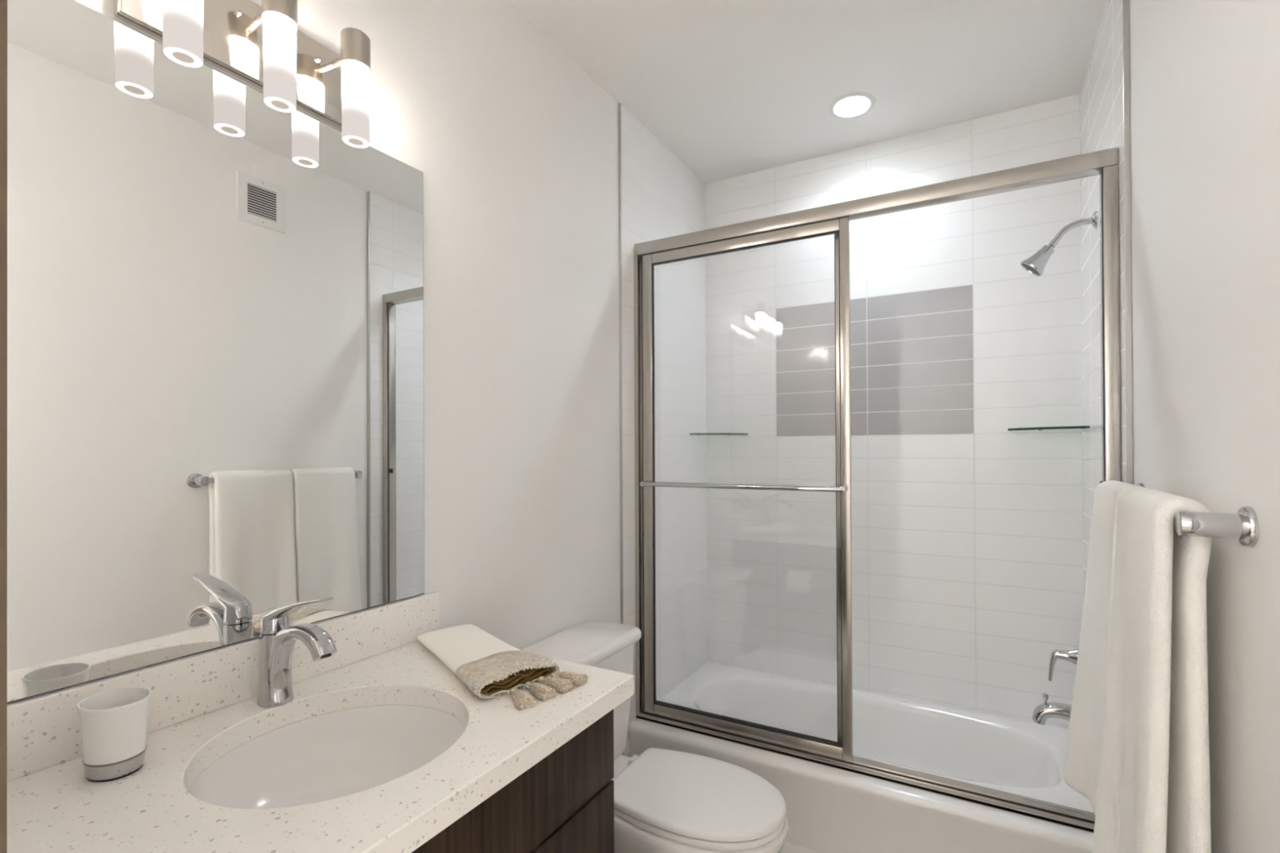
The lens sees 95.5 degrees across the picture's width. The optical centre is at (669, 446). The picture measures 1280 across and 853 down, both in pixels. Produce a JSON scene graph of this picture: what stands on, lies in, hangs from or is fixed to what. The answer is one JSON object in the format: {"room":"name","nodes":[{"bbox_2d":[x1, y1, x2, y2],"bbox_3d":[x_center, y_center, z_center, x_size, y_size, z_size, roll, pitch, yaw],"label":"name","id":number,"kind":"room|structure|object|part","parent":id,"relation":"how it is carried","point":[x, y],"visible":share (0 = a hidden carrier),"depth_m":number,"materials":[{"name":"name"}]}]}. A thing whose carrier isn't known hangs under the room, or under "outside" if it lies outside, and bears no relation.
{"room":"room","nodes":[
{"label":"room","id":0,"kind":"room"},
{"bbox_2d":[8,0,707,757],"bbox_3d":[-0.442,0.049,1.784,0.106,2.663,2.700,0,0,28],"label":"wall","id":1,"kind":"structure","parent":0,"point":[514,145],"depth_m":1.76,"materials":[{"name":"white paint"}]},
{"bbox_2d":[7,0,424,703],"bbox_3d":[-0.785,-0.153,1.041,0.006,1.015,0.811,0,0,28],"label":"wall mirror","id":2,"kind":"object","parent":1,"relation":"attached to","point":[215,295],"visible":1,"depth_m":0.98,"materials":[{"name":"grey mirror"}]},
{"bbox_2d":[7,591,439,781],"bbox_3d":[-0.769,0.406,1.049,0.020,0.100,0.845,0,0,28],"label":"backsplash","id":3,"kind":"structure","parent":1,"relation":"attached to","point":[43,731],"depth_m":0.98,"materials":[{"name":"stone"}]},
{"bbox_2d":[113,0,370,147],"bbox_3d":[-0.722,-0.713,1.048,0.118,0.212,0.392,0,0,28],"label":"vanity light","id":4,"kind":"object","parent":1,"relation":"attached to","point":[264,47],"visible":1,"depth_m":1.03,"materials":[{"name":"white glass"}]},
{"bbox_3d":[-0.733,-0.781,1.054,0.042,0.014,0.014,0,0,28],"label":"arm","id":5,"kind":"part","parent":4,"relation":"part of","materials":[{"name":"silver metal"}]},
{"bbox_3d":[-0.666,-0.781,1.179,0.042,0.014,0.014,0,0,28],"label":"arm","id":6,"kind":"part","parent":4,"relation":"part of","materials":[{"name":"silver metal"}]},
{"bbox_2d":[618,102,623,755],"bbox_3d":[-0.180,0.050,2.164,0.009,2.663,0.007,0,0,28],"label":"trim","id":7,"kind":"structure","parent":1,"relation":"attached to","point":[620,104],"depth_m":2.16,"materials":[{"name":"silver metal"}]},
{"bbox_3d":[-0.001,0.050,2.500,0.006,2.663,0.755,0,0,28],"label":"tile panel","id":8,"kind":"part","parent":1,"relation":"part of","materials":[{"name":"white tile"}]},
{"bbox_2d":[510,0,1105,184],"bbox_3d":[0.055,-1.340,0.726,2.800,0.100,4.100,0,0,28],"label":"ceiling","id":9,"kind":"structure","parent":0,"point":[731,88],"depth_m":1.95,"materials":[{"name":"white paint"}]},
{"bbox_2d":[828,92,875,119],"bbox_3d":[0.689,-1.308,2.192,0.170,0.056,0.170,0,0,28],"label":"recessed light","id":10,"kind":"object","parent":9,"relation":"in","point":[855,104],"visible":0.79,"depth_m":2.23,"materials":[{"name":"white plastic"}]},
{"bbox_2d":[705,93,1084,728],"bbox_3d":[0.877,0.046,2.532,1.524,2.663,0.133,0,0,28],"label":"wall","id":11,"kind":"structure","parent":0,"point":[967,529],"depth_m":2.39,"materials":[{"name":"white tile"}]},
{"bbox_2d":[689,432,747,435],"bbox_3d":[0.230,-0.057,2.701,0.217,0.014,0.187,0,0,28],"label":"corner shelf","id":12,"kind":"object","parent":11,"relation":"attached to","point":[697,433],"visible":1,"depth_m":2.68,"materials":[{"name":"clear glass"}]},
{"bbox_3d":[0.844,-0.341,2.478,0.804,0.589,0.005,0,0,28],"label":"accent tile panel","id":13,"kind":"part","parent":11,"relation":"part of","materials":[{"name":"grey tile"}]},
{"bbox_2d":[1008,425,1089,431],"bbox_3d":[1.366,-0.066,2.103,0.237,0.014,0.167,0,0,28],"label":"corner shelf","id":14,"kind":"object","parent":11,"relation":"attached to","point":[1083,427],"visible":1,"depth_m":2.07,"materials":[{"name":"clear glass"}]},
{"bbox_2d":[1091,487,1212,852],"bbox_3d":[0.829,0.478,1.018,0.123,0.798,0.290,0,0,28],"label":"bath towel","id":15,"kind":"object","parent":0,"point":[1153,795],"visible":0.98,"depth_m":0.92,"materials":[{"name":"white fabric"}]},
{"bbox_2d":[1080,0,1279,852],"bbox_3d":[0.981,0.039,1.020,0.111,2.663,2.700,0,0,28],"label":"wall","id":16,"kind":"structure","parent":0,"point":[1205,74],"depth_m":0.96,"materials":[{"name":"white paint"}]},
{"bbox_2d":[1031,693,1071,724],"bbox_3d":[1.274,0.855,1.867,0.184,0.097,0.060,0,0,28],"label":"tub spout","id":17,"kind":"object","parent":16,"relation":"attached to","point":[1046,710],"visible":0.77,"depth_m":1.87,"materials":[{"name":"silver metal"}]},
{"bbox_3d":[1.226,0.825,1.893,0.017,0.038,0.017,0,0,28],"label":"diverter knob","id":18,"kind":"part","parent":17,"relation":"part of","materials":[{"name":"silver metal"}]},
{"bbox_2d":[1020,210,1098,276],"bbox_3d":[1.256,-0.650,1.880,0.208,0.183,0.079,0,0,28],"label":"sprayer","id":19,"kind":"object","parent":16,"relation":"attached to","point":[1035,264],"visible":1,"depth_m":1.88,"materials":[{"name":"silver metal"}]},
{"bbox_3d":[1.294,-0.689,1.860,0.119,0.068,0.020,0,0,28],"label":"shower arm","id":20,"kind":"part","parent":19,"relation":"part of","materials":[{"name":"silver metal"}]},
{"bbox_2d":[1048,648,1078,680],"bbox_3d":[1.293,0.675,1.857,0.139,0.170,0.164,0,0,28],"label":"shower valve","id":21,"kind":"object","parent":16,"relation":"attached to","point":[1070,655],"visible":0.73,"depth_m":1.86,"materials":[{"name":"silver metal"}]},
{"bbox_3d":[1.249,0.709,1.881,0.038,0.104,0.025,0,0,28],"label":"lever","id":22,"kind":"part","parent":21,"relation":"part of","materials":[{"name":"silver metal"}]},
{"bbox_3d":[1.339,0.041,1.794,0.011,2.663,0.733,0,0,28],"label":"tile panel","id":23,"kind":"part","parent":16,"relation":"part of","materials":[{"name":"white tile"}]},
{"bbox_2d":[1121,0,1133,484],"bbox_3d":[1.163,0.040,1.467,0.014,2.663,0.010,0,0,28],"label":"trim","id":24,"kind":"structure","parent":16,"relation":"attached to","point":[1125,3],"depth_m":1.47,"materials":[{"name":"white paint"}]},
{"bbox_2d":[1137,482,1258,546],"bbox_3d":[0.939,0.115,1.120,0.080,0.058,0.681,0,0,28],"label":"towel bar","id":25,"kind":"object","parent":16,"relation":"attached to","point":[1243,526],"visible":0.56,"depth_m":0.83,"materials":[{"name":"silver metal"}]},
{"bbox_2d":[1062,480,1145,815],"bbox_3d":[0.956,0.441,1.273,0.140,0.722,0.276,0,0,28],"label":"bath towel","id":26,"kind":"object","parent":25,"relation":"hanging from","point":[1081,772],"visible":0.38,"depth_m":1.30,"materials":[{"name":"white fabric"}]},
{"bbox_3d":[0.790,0.115,0.847,0.074,0.036,0.036,0,0,28],"label":"post","id":27,"kind":"part","parent":25,"relation":"part of","materials":[{"name":"silver metal"}]},
{"bbox_3d":[0.068,1.423,0.713,2.800,0.100,4.100,0,0,28],"label":"floor","id":28,"kind":"structure","parent":0,"visible":0},
{"bbox_2d":[411,708,613,852],"bbox_3d":[-0.540,0.935,0.906,0.548,0.884,0.811,0,0,28],"label":"vanity cabinet","id":29,"kind":"object","parent":28,"relation":"on","point":[564,802],"visible":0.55,"depth_m":0.98,"materials":[{"name":"brown wood"}]},
{"bbox_2d":[7,591,634,852],"bbox_3d":[-0.523,0.423,0.917,0.577,0.138,0.845,0,0,28],"label":"countertop","id":30,"kind":"structure","parent":29,"relation":"on","point":[203,706],"depth_m":0.84,"materials":[{"name":"stone"}]},
{"bbox_2d":[76,686,151,782],"bbox_3d":[-0.778,0.404,0.815,0.089,0.101,0.074,0,0,28],"label":"tumbler","id":31,"kind":"object","parent":30,"relation":"on","point":[113,723],"visible":1,"depth_m":0.79,"materials":[{"name":"white ceramic"}]},
{"bbox_2d":[257,597,337,707],"bbox_3d":[-0.648,0.354,1.008,0.187,0.201,0.051,0,0,28],"label":"faucet","id":32,"kind":"object","parent":30,"relation":"on","point":[277,639],"visible":1,"depth_m":1.02,"materials":[{"name":"silver metal"}]},
{"bbox_3d":[-0.650,0.289,1.010,0.182,0.071,0.041,0,0,28],"label":"lever","id":33,"kind":"part","parent":32,"relation":"part of","materials":[{"name":"silver metal"}]},
{"bbox_3d":[-0.634,0.361,1.001,0.156,0.109,0.038,0,0,28],"label":"spout","id":34,"kind":"part","parent":32,"relation":"part of","materials":[{"name":"silver metal"}]},
{"bbox_2d":[187,704,466,808],"bbox_3d":[-0.520,0.556,0.918,0.410,0.127,0.404,0,0,28],"label":"sink","id":35,"kind":"object","parent":30,"relation":"in","point":[335,754],"visible":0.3,"depth_m":1.05,"materials":[{"name":"white ceramic"}]},
{"bbox_2d":[416,624,587,710],"bbox_3d":[-0.386,0.432,1.200,0.484,0.045,0.194,-1,0,43],"label":"hand towel","id":36,"kind":"object","parent":30,"relation":"on","point":[490,667],"visible":1,"depth_m":1.11,"materials":[{"name":"white fabric"}]},
{"bbox_3d":[-0.304,0.446,1.050,0.043,0.009,0.005,0,0,-19],"label":"cord","id":37,"kind":"part","parent":36,"relation":"part of","materials":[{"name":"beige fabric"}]},
{"bbox_3d":[-0.280,0.446,1.077,0.033,0.009,0.005,0,0,-25],"label":"cord","id":38,"kind":"part","parent":36,"relation":"part of","materials":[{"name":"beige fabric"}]},
{"bbox_3d":[-0.308,0.808,0.783,0.021,0.310,0.809,0,0,28],"label":"drawer","id":39,"kind":"part","parent":29,"relation":"part of","materials":[{"name":"brown wood"}]},
{"bbox_2d":[520,619,788,852],"bbox_3d":[-0.035,0.979,1.634,0.742,0.797,0.379,0,0,28],"label":"toilet","id":40,"kind":"object","parent":28,"relation":"on","point":[666,801],"visible":0.58,"depth_m":1.54,"materials":[{"name":"white ceramic"}]},
{"bbox_3d":[-0.266,0.602,1.759,0.222,0.040,0.379,0,0,28],"label":"tank lid","id":41,"kind":"part","parent":40,"relation":"part of","materials":[{"name":"white ceramic"}]},
{"bbox_3d":[-0.270,0.799,1.761,0.194,0.352,0.354,0,0,28],"label":"tank","id":42,"kind":"part","parent":40,"relation":"part of","materials":[{"name":"white ceramic"}]},
{"bbox_3d":[0.081,0.962,1.573,0.467,0.018,0.332,0,0,28],"label":"seat","id":43,"kind":"part","parent":40,"relation":"part of","materials":[{"name":"white plastic"}]},
{"bbox_3d":[0.080,0.936,1.573,0.474,0.024,0.338,0,0,28],"label":"seat lid","id":44,"kind":"part","parent":40,"relation":"part of","materials":[{"name":"white plastic"}]},
{"bbox_3d":[0.079,1.175,1.574,0.488,0.403,0.348,0,0,28],"label":"bowl","id":45,"kind":"part","parent":40,"relation":"part of","materials":[{"name":"white ceramic"}]},
{"bbox_2d":[629,662,1093,852],"bbox_3d":[0.680,1.210,2.154,1.505,0.333,0.716,0,0,28],"label":"bathtub","id":46,"kind":"object","parent":28,"relation":"on","point":[830,810],"visible":0.67,"depth_m":2.06,"materials":[{"name":"white ceramic"}]},
{"bbox_2d":[633,146,1121,832],"bbox_3d":[0.542,0.127,1.911,1.506,1.832,0.055,0,0,28],"label":"shower enclosure","id":47,"kind":"object","parent":46,"relation":"on","point":[1104,163],"visible":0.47,"depth_m":1.71,"materials":[{"name":"silver metal"}]},
{"bbox_2d":[639,232,841,744],"bbox_3d":[0.235,0.138,2.085,0.786,1.751,0.015,0,0,28],"label":"shower door","id":48,"kind":"structure","parent":47,"relation":"attached to","point":[837,234],"depth_m":1.91,"materials":[{"name":"grey glass"}]},
{"bbox_2d":[640,217,853,760],"bbox_3d":[0.232,0.138,2.034,0.775,1.751,0.063,0,0,28],"label":"shower door","id":49,"kind":"structure","parent":47,"relation":"attached to","point":[842,226],"depth_m":2.00,"materials":[{"name":"silver metal"}]},
{"bbox_3d":[0.244,-0.719,2.057,0.702,0.038,0.014,0,0,28],"label":"rail","id":50,"kind":"part","parent":49,"relation":"part of","materials":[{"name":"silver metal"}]},
{"bbox_3d":[0.253,0.995,2.048,0.702,0.036,0.014,0,0,28],"label":"rail","id":51,"kind":"part","parent":49,"relation":"part of","materials":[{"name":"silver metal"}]},
{"bbox_3d":[0.537,-0.765,1.915,1.506,0.047,0.055,0,0,28],"label":"header rail","id":52,"kind":"part","parent":47,"relation":"part of","materials":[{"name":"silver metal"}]},
{"bbox_3d":[-0.338,0.041,0.266,1.724,2.663,0.123,0,0,28],"label":"wall","id":53,"kind":"structure","parent":0,"visible":0},
{"bbox_2d":[0,0,7,852],"bbox_3d":[-0.493,0.043,0.343,0.018,2.663,0.133,0,0,28],"label":"trim","id":54,"kind":"structure","parent":53,"relation":"attached to","point":[3,3],"depth_m":0.40,"materials":[{"name":"brown paint"}]}
]}

